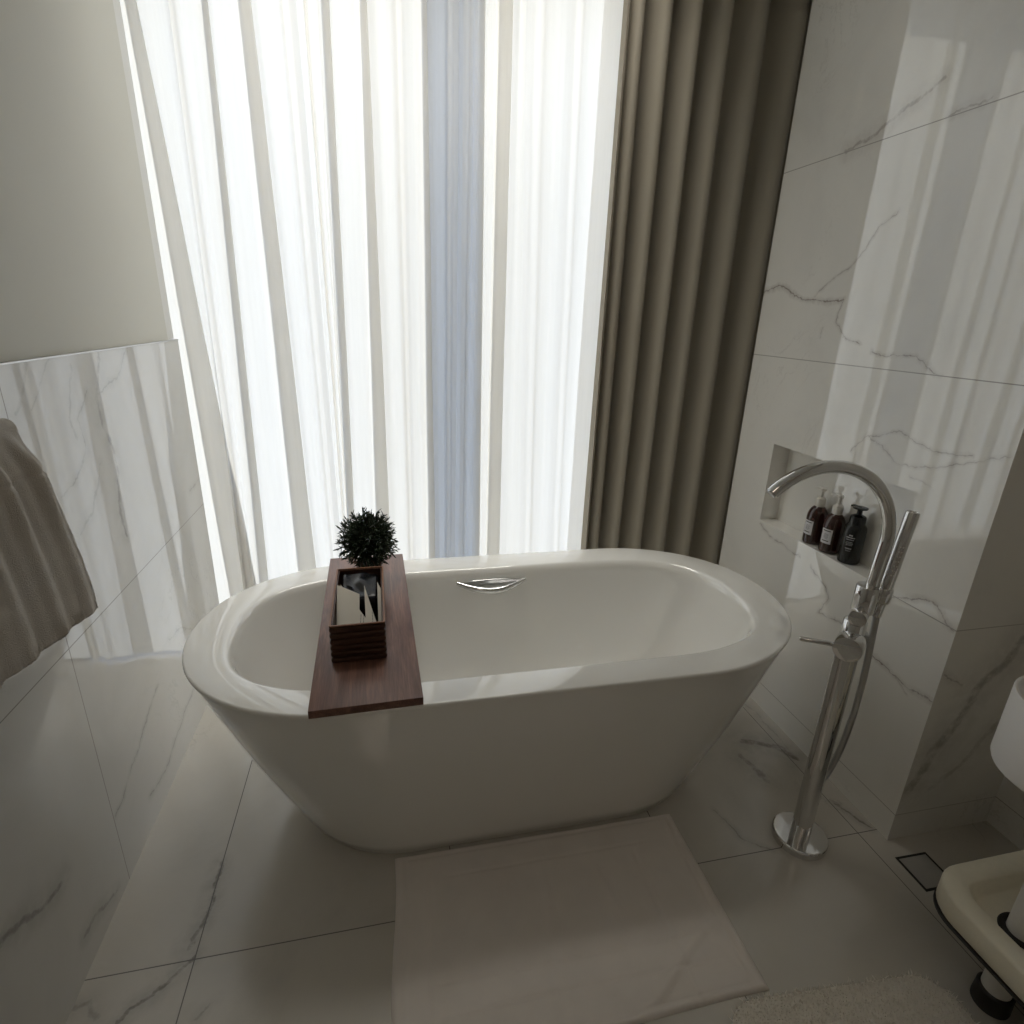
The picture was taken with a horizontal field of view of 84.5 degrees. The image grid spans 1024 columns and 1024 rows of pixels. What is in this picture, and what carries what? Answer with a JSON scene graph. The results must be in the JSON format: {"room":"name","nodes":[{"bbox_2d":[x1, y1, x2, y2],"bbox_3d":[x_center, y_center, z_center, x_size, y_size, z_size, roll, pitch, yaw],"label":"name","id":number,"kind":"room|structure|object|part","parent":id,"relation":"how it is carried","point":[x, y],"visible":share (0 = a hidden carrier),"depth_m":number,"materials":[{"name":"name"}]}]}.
{"room":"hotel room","nodes":[
{"label":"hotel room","id":0,"kind":"room"},
{"bbox_2d":[0,0,218,1023],"bbox_3d":[-1.072,-0.096,0.099,0.555,3.050,4.100,-2,20,-12],"label":"wall","id":1,"kind":"structure","parent":0,"point":[96,733],"depth_m":1.43,"materials":[{"name":"tile"}]},
{"bbox_2d":[0,339,177,365],"bbox_3d":[-0.812,0.031,0.211,0.012,0.004,4.092,-2,20,-12],"label":"trim","id":2,"kind":"structure","parent":1,"relation":"attached to","point":[140,344],"depth_m":1.40,"materials":[{"name":"metal"}]},
{"bbox_2d":[113,0,173,338],"bbox_3d":[-1.242,-1.419,1.780,0.042,1.670,0.064,-2,20,-12],"label":"trim","id":3,"kind":"structure","parent":1,"relation":"attached to","point":[116,3],"depth_m":1.88,"materials":[{"name":"white paint"}]},
{"bbox_3d":[-0.882,-0.067,0.742,0.084,0.042,0.546,-2,20,-12],"label":"towel rail","id":4,"kind":"object","parent":1,"relation":"attached to","visible":0},
{"bbox_2d":[0,418,97,687],"bbox_3d":[-0.871,0.093,0.901,0.080,0.444,0.568,-2,20,-12],"label":"hanging towel","id":5,"kind":"object","parent":4,"relation":"hanging from","point":[46,590],"visible":1,"depth_m":1.02,"materials":[{"name":"taupe brown cloth"}]},
{"bbox_2d":[66,697,1023,1023],"bbox_3d":[0.222,1.191,1.345,3.500,0.120,5.000,-2,20,-12],"label":"floor","id":6,"kind":"structure","parent":0,"point":[234,907],"depth_m":1.53,"materials":[{"name":"tile"}]},
{"bbox_2d":[182,548,791,853],"bbox_3d":[-0.022,0.597,1.914,1.870,0.610,0.866,-2,20,-12],"label":"bathtub","id":7,"kind":"object","parent":6,"relation":"on","point":[566,688],"visible":0.91,"depth_m":1.62,"materials":[{"name":"white ceramic"}]},
{"bbox_2d":[308,554,423,718],"bbox_3d":[-0.441,0.317,1.717,0.262,0.021,0.868,-3,20,-13],"label":"board","id":8,"kind":"object","parent":7,"relation":"on","point":[392,681],"visible":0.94,"depth_m":1.44,"materials":[{"name":"brown wood"}]},
{"bbox_2d":[329,566,386,662],"bbox_3d":[-0.436,0.282,1.616,0.142,0.112,0.348,-3,20,-13],"label":"organizer box","id":9,"kind":"object","parent":8,"relation":"on","point":[367,640],"visible":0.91,"depth_m":1.46,"materials":[{"name":"brown wood"}]},
{"bbox_2d":[337,585,359,624],"bbox_3d":[-0.447,0.286,1.537,0.060,0.132,0.135,-2,20,-11],"label":"envelope","id":10,"kind":"object","parent":9,"relation":"in","point":[354,596],"visible":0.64,"depth_m":1.56,"materials":[{"name":"beige paper"}]},
{"bbox_2d":[338,586,367,624],"bbox_3d":[-0.419,0.289,1.534,0.104,0.137,0.143,-1,19,-8],"label":"envelope","id":11,"kind":"object","parent":9,"relation":"in","point":[349,613],"visible":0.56,"depth_m":1.54,"materials":[{"name":"beige paper"}]},
{"bbox_2d":[341,572,381,620],"bbox_3d":[-0.454,0.250,1.687,0.120,0.099,0.160,-3,20,-13],"label":"magazine","id":12,"kind":"object","parent":9,"relation":"in","point":[356,582],"visible":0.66,"depth_m":1.66,"materials":[{"name":"grey paper"}]},
{"bbox_2d":[364,586,375,621],"bbox_3d":[-0.388,0.285,1.555,0.032,0.124,0.134,-3,20,-14],"label":"card","id":13,"kind":"object","parent":9,"relation":"in","point":[369,614],"visible":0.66,"depth_m":1.56,"materials":[{"name":"beige paper"}]},
{"bbox_2d":[377,582,381,620],"bbox_3d":[-0.367,0.280,1.566,0.009,0.127,0.132,-2,20,-12],"label":"card","id":14,"kind":"object","parent":9,"relation":"in","point":[378,586],"visible":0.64,"depth_m":1.58,"materials":[{"name":"beige paper"}]},
{"bbox_2d":[333,508,399,567],"bbox_3d":[-0.484,0.110,1.873,0.220,0.264,0.210,-2,20,-12],"label":"potted plant","id":15,"kind":"object","parent":8,"relation":"on","point":[370,537],"visible":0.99,"depth_m":1.83,"materials":[{"name":"green plant"}]},
{"bbox_3d":[-0.483,0.201,1.911,0.088,0.067,0.088,-2,20,-12],"label":"pot","id":16,"kind":"part","parent":15,"relation":"part of","materials":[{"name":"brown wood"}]},
{"bbox_3d":[-0.077,0.264,2.103,0.256,0.034,0.006,-2,20,-12],"label":"rail plate","id":17,"kind":"part","parent":7,"relation":"part of","materials":[{"name":"metal"}]},
{"bbox_3d":[-0.072,0.277,2.088,0.266,0.042,0.054,-2,20,-12],"label":"grab rail","id":18,"kind":"part","parent":7,"relation":"part of","materials":[{"name":"silver metal"}]},
{"bbox_2d":[391,814,768,1023],"bbox_3d":[0.131,1.065,1.482,0.882,0.021,0.520,-2,20,-12],"label":"bath mat","id":19,"kind":"object","parent":6,"relation":"on","point":[620,922],"visible":1,"depth_m":1.44,"materials":[{"name":"white fabric"}]},
{"bbox_2d":[767,460,919,860],"bbox_3d":[0.793,0.447,1.522,0.421,1.202,0.158,-2,20,-12],"label":"tub faucet","id":20,"kind":"object","parent":6,"relation":"on","point":[796,832],"visible":1,"depth_m":1.50,"materials":[{"name":"silver metal"}]},
{"bbox_3d":[0.887,0.998,1.740,0.158,0.025,0.158,-2,20,-12],"label":"plate","id":21,"kind":"part","parent":20,"relation":"part of","materials":[{"name":"silver metal"}]},
{"bbox_3d":[0.810,0.343,1.496,0.088,0.013,0.013,8,20,16],"label":"lever","id":22,"kind":"part","parent":20,"relation":"part of","materials":[{"name":"silver metal"}]},
{"bbox_3d":[0.779,0.068,1.393,0.371,0.403,0.032,-1,20,-9],"label":"spout","id":23,"kind":"part","parent":20,"relation":"part of","materials":[{"name":"silver metal"}]},
{"bbox_3d":[0.904,0.272,1.470,0.043,0.043,0.046,17,24,36],"label":"diverter knob","id":24,"kind":"part","parent":20,"relation":"part of","materials":[{"name":"silver metal"}]},
{"bbox_2d":[728,968,980,1023],"bbox_3d":[0.790,1.212,1.122,0.613,0.020,0.500,-1,19,-8],"label":"shag rug","id":25,"kind":"object","parent":6,"relation":"on","point":[906,999],"visible":1,"depth_m":1.31,"materials":[{"name":"beige fabric"}]},
{"bbox_2d":[895,852,943,891],"bbox_3d":[1.212,1.052,1.651,0.108,0.002,0.108,-2,20,-11],"label":"floor drain","id":26,"kind":"object","parent":6,"relation":"on","point":[920,866],"visible":0.73,"depth_m":1.66,"materials":[{"name":"stone"}]},
{"bbox_2d":[933,676,1023,1019],"bbox_3d":[1.318,0.824,1.135,0.554,0.779,0.606,-2,20,-12],"label":"tray stand","id":27,"kind":"object","parent":6,"relation":"on","point":[981,901],"visible":1,"depth_m":1.27,"materials":[{"name":"beige plastic"}]},
{"bbox_2d":[933,850,1023,1008],"bbox_3d":[1.318,0.976,1.168,0.554,0.071,0.568,-2,20,-12],"label":"tray","id":28,"kind":"object","parent":27,"relation":"on","point":[975,899],"depth_m":1.29,"materials":[{"name":"beige"}]},
{"bbox_3d":[1.139,0.852,1.226,0.058,0.563,0.058,-2,20,-12],"label":"post","id":29,"kind":"part","parent":27,"relation":"part of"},
{"bbox_2d":[990,676,1023,791],"bbox_3d":[1.186,0.490,1.168,0.270,0.179,0.270,-2,20,-12],"label":"bowl","id":30,"kind":"object","parent":27,"relation":"on","point":[1007,744],"depth_m":1.19,"materials":[{"name":"white ceramic"}]},
{"bbox_2d":[719,0,1023,839],"bbox_3d":[1.457,-0.613,1.816,0.739,3.050,1.072,-2,20,-12],"label":"wall","id":31,"kind":"structure","parent":0,"point":[890,338],"depth_m":1.66,"materials":[{"name":"tile"}]},
{"bbox_2d":[802,486,827,544],"bbox_3d":[1.098,0.012,2.027,0.069,0.208,0.069,-2,20,-12],"label":"pump bottle","id":32,"kind":"object","parent":31,"relation":"on","point":[816,515],"visible":0.98,"depth_m":2.01,"materials":[{"name":"brown plastic"}]},
{"bbox_2d":[818,493,845,553],"bbox_3d":[1.115,0.039,1.950,0.069,0.208,0.069,-2,20,-12],"label":"pump bottle","id":33,"kind":"object","parent":31,"relation":"on","point":[834,523],"visible":1,"depth_m":1.93,"materials":[{"name":"brown plastic"}]},
{"bbox_2d":[837,504,868,564],"bbox_3d":[1.134,0.074,1.871,0.067,0.196,0.070,-2,20,-12],"label":"pump bottle","id":34,"kind":"object","parent":31,"relation":"on","point":[854,534],"visible":1,"depth_m":1.85,"materials":[{"name":"black plastic"}]},
{"bbox_2d":[986,776,1023,849],"bbox_3d":[2.047,0.002,0.108,0.355,3.050,2.728,-2,20,-12],"label":"wall","id":35,"kind":"structure","parent":0,"point":[1006,814],"depth_m":1.76,"materials":[{"name":"tile"}]},
{"bbox_3d":[0.319,-1.791,0.304,3.500,0.100,5.000,-2,20,-12],"label":"ceiling","id":36,"kind":"structure","parent":0,"visible":0},
{"bbox_2d":[120,0,623,603],"bbox_3d":[-0.554,-0.838,2.250,2.055,3.028,0.067,-2,20,-12],"label":"sheer curtain","id":37,"kind":"object","parent":36,"relation":"hanging from","point":[381,225],"visible":0.79,"depth_m":2.21,"materials":[{"name":"fabric"}]},
{"bbox_2d":[581,0,811,564],"bbox_3d":[0.936,-0.868,2.480,1.177,3.030,0.148,-2,20,-12],"label":"drape","id":38,"kind":"object","parent":36,"relation":"hanging from","point":[707,90],"visible":0.7,"depth_m":2.33,"materials":[{"name":"fabric"}]}
]}

